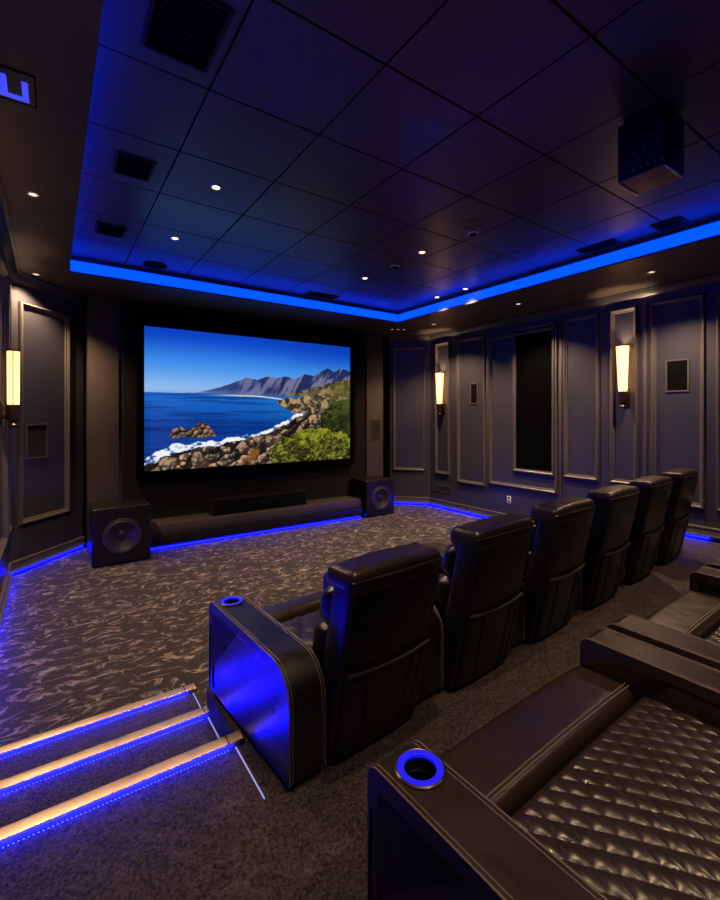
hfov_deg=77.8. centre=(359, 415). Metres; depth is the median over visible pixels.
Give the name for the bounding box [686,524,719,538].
baseboard
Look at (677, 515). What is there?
recliner
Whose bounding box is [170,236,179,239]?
recessed light
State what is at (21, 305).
trim
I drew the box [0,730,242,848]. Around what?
step nosing
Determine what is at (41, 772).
step nosing
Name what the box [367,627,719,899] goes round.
recliner
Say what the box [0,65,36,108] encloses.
sign
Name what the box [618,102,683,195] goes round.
projector
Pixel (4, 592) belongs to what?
baseboard
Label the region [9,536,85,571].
baseboard
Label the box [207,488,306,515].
speaker
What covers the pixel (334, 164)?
ceiling tiles
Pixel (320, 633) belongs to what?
lumbar cushion
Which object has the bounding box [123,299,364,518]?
wall
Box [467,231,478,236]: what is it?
smoke detector
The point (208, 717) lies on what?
led
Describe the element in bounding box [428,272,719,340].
trim
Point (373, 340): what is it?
column
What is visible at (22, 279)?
trim
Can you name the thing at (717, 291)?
trim
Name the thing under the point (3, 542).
trim
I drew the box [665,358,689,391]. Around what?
wall speaker
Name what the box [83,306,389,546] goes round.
wall
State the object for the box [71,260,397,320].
led strip
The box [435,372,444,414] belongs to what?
wall sconce
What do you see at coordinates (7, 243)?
trim
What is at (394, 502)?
led strip
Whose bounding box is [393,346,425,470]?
trim
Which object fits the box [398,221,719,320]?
led strip
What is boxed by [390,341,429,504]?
wall
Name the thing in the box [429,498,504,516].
baseboard
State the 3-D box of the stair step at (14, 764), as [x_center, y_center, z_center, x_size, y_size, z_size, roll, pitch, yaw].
[-1.581,2.012,2.615,1.320,0.134,0.540,0,0,-35]
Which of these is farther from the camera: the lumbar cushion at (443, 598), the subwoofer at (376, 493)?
the subwoofer at (376, 493)
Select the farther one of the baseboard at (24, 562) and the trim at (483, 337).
the trim at (483, 337)
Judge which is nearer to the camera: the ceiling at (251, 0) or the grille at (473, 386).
the ceiling at (251, 0)
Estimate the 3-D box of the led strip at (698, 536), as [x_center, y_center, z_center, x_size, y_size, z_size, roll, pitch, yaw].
[4.385,1.637,6.389,0.010,0.033,1.010,0,0,-35]
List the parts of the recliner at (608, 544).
backrest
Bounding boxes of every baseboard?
[0,563,13,626]
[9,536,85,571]
[394,496,429,502]
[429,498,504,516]
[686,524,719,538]
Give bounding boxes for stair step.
[0,690,204,780]
[0,715,220,827]
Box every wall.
[0,271,8,590]
[9,282,82,574]
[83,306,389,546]
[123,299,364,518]
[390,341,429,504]
[430,284,719,542]
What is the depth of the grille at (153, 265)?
6.16 m
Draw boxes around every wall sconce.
[0,349,20,427]
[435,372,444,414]
[616,344,629,407]
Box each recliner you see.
[209,542,442,787]
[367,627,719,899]
[424,513,533,690]
[523,497,595,642]
[527,484,639,608]
[606,566,719,669]
[622,475,673,583]
[655,468,698,564]
[706,559,719,569]
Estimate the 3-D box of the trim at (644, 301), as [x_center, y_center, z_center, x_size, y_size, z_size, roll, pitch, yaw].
[4.236,-0.120,6.627,0.028,3.200,0.050,0,0,-35]
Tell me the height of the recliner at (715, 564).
0.994 m
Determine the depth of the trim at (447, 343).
9.88 m
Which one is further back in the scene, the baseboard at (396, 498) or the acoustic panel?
the baseboard at (396, 498)
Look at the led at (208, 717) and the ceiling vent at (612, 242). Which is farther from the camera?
the ceiling vent at (612, 242)
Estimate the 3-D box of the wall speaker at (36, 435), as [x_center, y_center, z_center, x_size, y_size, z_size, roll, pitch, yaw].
[-4.479,0.350,6.182,0.018,0.480,0.360,0,0,7]
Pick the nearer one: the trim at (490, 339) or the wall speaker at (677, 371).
the wall speaker at (677, 371)
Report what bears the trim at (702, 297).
attached to the wall at (678, 323)
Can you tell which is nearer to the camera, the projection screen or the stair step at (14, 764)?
the stair step at (14, 764)
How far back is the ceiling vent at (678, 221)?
4.84 m
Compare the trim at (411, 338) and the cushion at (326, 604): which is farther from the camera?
the trim at (411, 338)
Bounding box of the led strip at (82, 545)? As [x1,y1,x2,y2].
[13,545,82,573]
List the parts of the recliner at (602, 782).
arm, seat, arm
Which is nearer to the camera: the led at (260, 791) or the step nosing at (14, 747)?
the led at (260, 791)
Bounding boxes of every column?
[86,294,122,550]
[365,331,382,476]
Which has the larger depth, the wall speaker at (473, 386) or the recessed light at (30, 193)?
the wall speaker at (473, 386)
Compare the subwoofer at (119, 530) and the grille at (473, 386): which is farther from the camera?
the grille at (473, 386)
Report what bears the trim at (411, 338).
attached to the wall at (409, 363)
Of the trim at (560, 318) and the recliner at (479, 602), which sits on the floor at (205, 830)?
the recliner at (479, 602)
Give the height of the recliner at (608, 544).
1.048 m
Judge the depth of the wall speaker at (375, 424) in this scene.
9.96 m
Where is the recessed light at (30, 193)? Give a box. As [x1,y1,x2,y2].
[26,191,39,197]
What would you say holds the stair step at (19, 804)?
on the floor at (79, 640)
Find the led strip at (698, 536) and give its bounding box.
[685,533,708,538]
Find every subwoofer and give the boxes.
[89,498,150,567]
[351,476,393,517]
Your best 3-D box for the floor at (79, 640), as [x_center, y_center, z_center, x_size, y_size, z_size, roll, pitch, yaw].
[1.033,2.180,4.487,8.310,0.200,11.200,0,0,-35]
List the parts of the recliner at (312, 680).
arm, seat, backrest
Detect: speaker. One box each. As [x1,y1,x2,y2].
[25,424,47,459]
[142,261,167,269]
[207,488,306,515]
[371,420,380,438]
[470,383,477,403]
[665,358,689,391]
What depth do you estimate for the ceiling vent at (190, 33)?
2.40 m
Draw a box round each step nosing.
[0,683,195,758]
[0,706,209,794]
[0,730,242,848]
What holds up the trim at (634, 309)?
attached to the wall at (678, 323)
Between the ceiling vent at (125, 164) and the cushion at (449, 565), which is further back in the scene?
the ceiling vent at (125, 164)
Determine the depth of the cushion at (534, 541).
3.23 m
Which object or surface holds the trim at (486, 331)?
attached to the wall at (678, 323)
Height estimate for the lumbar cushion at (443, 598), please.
0.257 m
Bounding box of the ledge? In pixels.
[151,495,362,550]
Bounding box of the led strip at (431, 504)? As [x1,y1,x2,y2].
[431,504,486,517]
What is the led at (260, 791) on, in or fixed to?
on the floor at (205, 830)
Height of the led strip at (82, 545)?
0.033 m
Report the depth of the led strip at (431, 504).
9.59 m
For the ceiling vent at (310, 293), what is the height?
0.018 m
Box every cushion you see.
[312,620,327,665]
[319,585,332,624]
[434,573,451,611]
[441,544,457,577]
[524,549,531,577]
[530,520,537,548]
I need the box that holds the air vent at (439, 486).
[435,484,450,493]
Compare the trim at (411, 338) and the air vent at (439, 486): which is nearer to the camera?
the air vent at (439, 486)
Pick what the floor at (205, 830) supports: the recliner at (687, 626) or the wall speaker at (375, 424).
the recliner at (687, 626)
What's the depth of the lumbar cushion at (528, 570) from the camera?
3.27 m
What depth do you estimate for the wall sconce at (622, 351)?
6.73 m
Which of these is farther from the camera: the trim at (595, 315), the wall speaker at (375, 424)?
the wall speaker at (375, 424)
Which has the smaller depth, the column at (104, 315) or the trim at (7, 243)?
the trim at (7, 243)
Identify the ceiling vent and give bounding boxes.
[94,221,126,238]
[111,150,156,181]
[140,0,234,73]
[304,291,338,299]
[576,239,620,253]
[650,216,689,231]
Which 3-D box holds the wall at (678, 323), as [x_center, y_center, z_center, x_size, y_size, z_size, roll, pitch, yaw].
[4.319,-0.120,6.733,0.250,4.400,11.050,0,0,-35]
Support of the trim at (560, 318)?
attached to the wall at (678, 323)
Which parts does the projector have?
rail, mount plate, plate, rail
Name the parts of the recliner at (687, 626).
seat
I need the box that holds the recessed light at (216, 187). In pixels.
[210,184,221,190]
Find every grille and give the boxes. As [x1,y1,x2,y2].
[144,262,165,268]
[471,384,476,402]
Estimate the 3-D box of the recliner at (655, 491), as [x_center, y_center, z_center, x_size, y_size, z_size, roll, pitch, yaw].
[2.765,1.146,4.944,0.891,1.058,1.149,0,0,-39]
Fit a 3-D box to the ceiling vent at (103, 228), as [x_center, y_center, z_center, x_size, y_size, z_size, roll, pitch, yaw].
[-2.796,-2.081,4.999,0.297,0.018,0.338,0,0,-35]
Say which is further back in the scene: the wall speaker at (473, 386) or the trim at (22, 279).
the wall speaker at (473, 386)
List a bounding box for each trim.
[0,173,20,280]
[0,249,7,560]
[8,278,11,535]
[10,272,86,305]
[18,301,69,525]
[388,335,429,342]
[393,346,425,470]
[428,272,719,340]
[435,341,449,474]
[457,335,485,485]
[486,331,487,488]
[488,325,557,493]
[559,316,561,498]
[563,313,598,480]
[609,305,637,484]
[643,300,646,476]
[651,293,705,509]
[716,290,719,511]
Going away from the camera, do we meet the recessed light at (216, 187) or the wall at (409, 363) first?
the recessed light at (216, 187)
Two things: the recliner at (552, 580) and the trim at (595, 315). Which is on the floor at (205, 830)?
the recliner at (552, 580)
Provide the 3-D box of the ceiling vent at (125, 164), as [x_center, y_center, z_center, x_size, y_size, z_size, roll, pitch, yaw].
[-1.896,-2.081,3.735,0.297,0.018,0.348,0,0,-35]
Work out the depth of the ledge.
7.74 m
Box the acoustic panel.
[513,321,554,475]
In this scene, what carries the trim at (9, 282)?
attached to the wall at (4, 561)
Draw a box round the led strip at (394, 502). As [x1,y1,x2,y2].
[394,502,428,504]
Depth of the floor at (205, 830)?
1.86 m
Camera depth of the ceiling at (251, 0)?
2.96 m
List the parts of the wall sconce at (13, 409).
plate, shade rod, lamp shade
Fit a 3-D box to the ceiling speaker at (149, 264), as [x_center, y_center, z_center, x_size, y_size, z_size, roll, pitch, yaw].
[-2.837,-2.084,6.173,0.330,0.012,0.330,0,0,-35]
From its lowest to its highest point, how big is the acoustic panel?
2.710 m
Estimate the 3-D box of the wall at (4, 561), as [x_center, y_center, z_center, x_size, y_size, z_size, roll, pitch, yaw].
[-2.224,-0.120,2.200,0.250,4.400,11.050,0,0,-35]
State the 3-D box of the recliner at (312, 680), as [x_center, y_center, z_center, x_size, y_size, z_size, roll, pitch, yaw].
[-0.127,1.178,2.600,1.096,0.993,1.159,0,0,-39]
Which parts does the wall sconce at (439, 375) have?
lamp shade, plate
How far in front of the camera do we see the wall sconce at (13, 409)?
4.86 m
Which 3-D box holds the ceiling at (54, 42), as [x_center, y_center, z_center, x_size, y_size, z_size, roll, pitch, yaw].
[1.062,-2.120,4.446,7.910,0.500,10.700,0,0,-35]
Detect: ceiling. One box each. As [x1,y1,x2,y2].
[0,0,719,336]
[125,0,717,261]
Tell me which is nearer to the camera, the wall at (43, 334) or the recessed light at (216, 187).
the recessed light at (216, 187)
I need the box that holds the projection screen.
[136,318,354,478]
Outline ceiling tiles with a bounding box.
[71,0,719,311]
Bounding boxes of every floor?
[0,504,483,746]
[0,536,719,899]
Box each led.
[208,717,218,738]
[235,747,264,798]

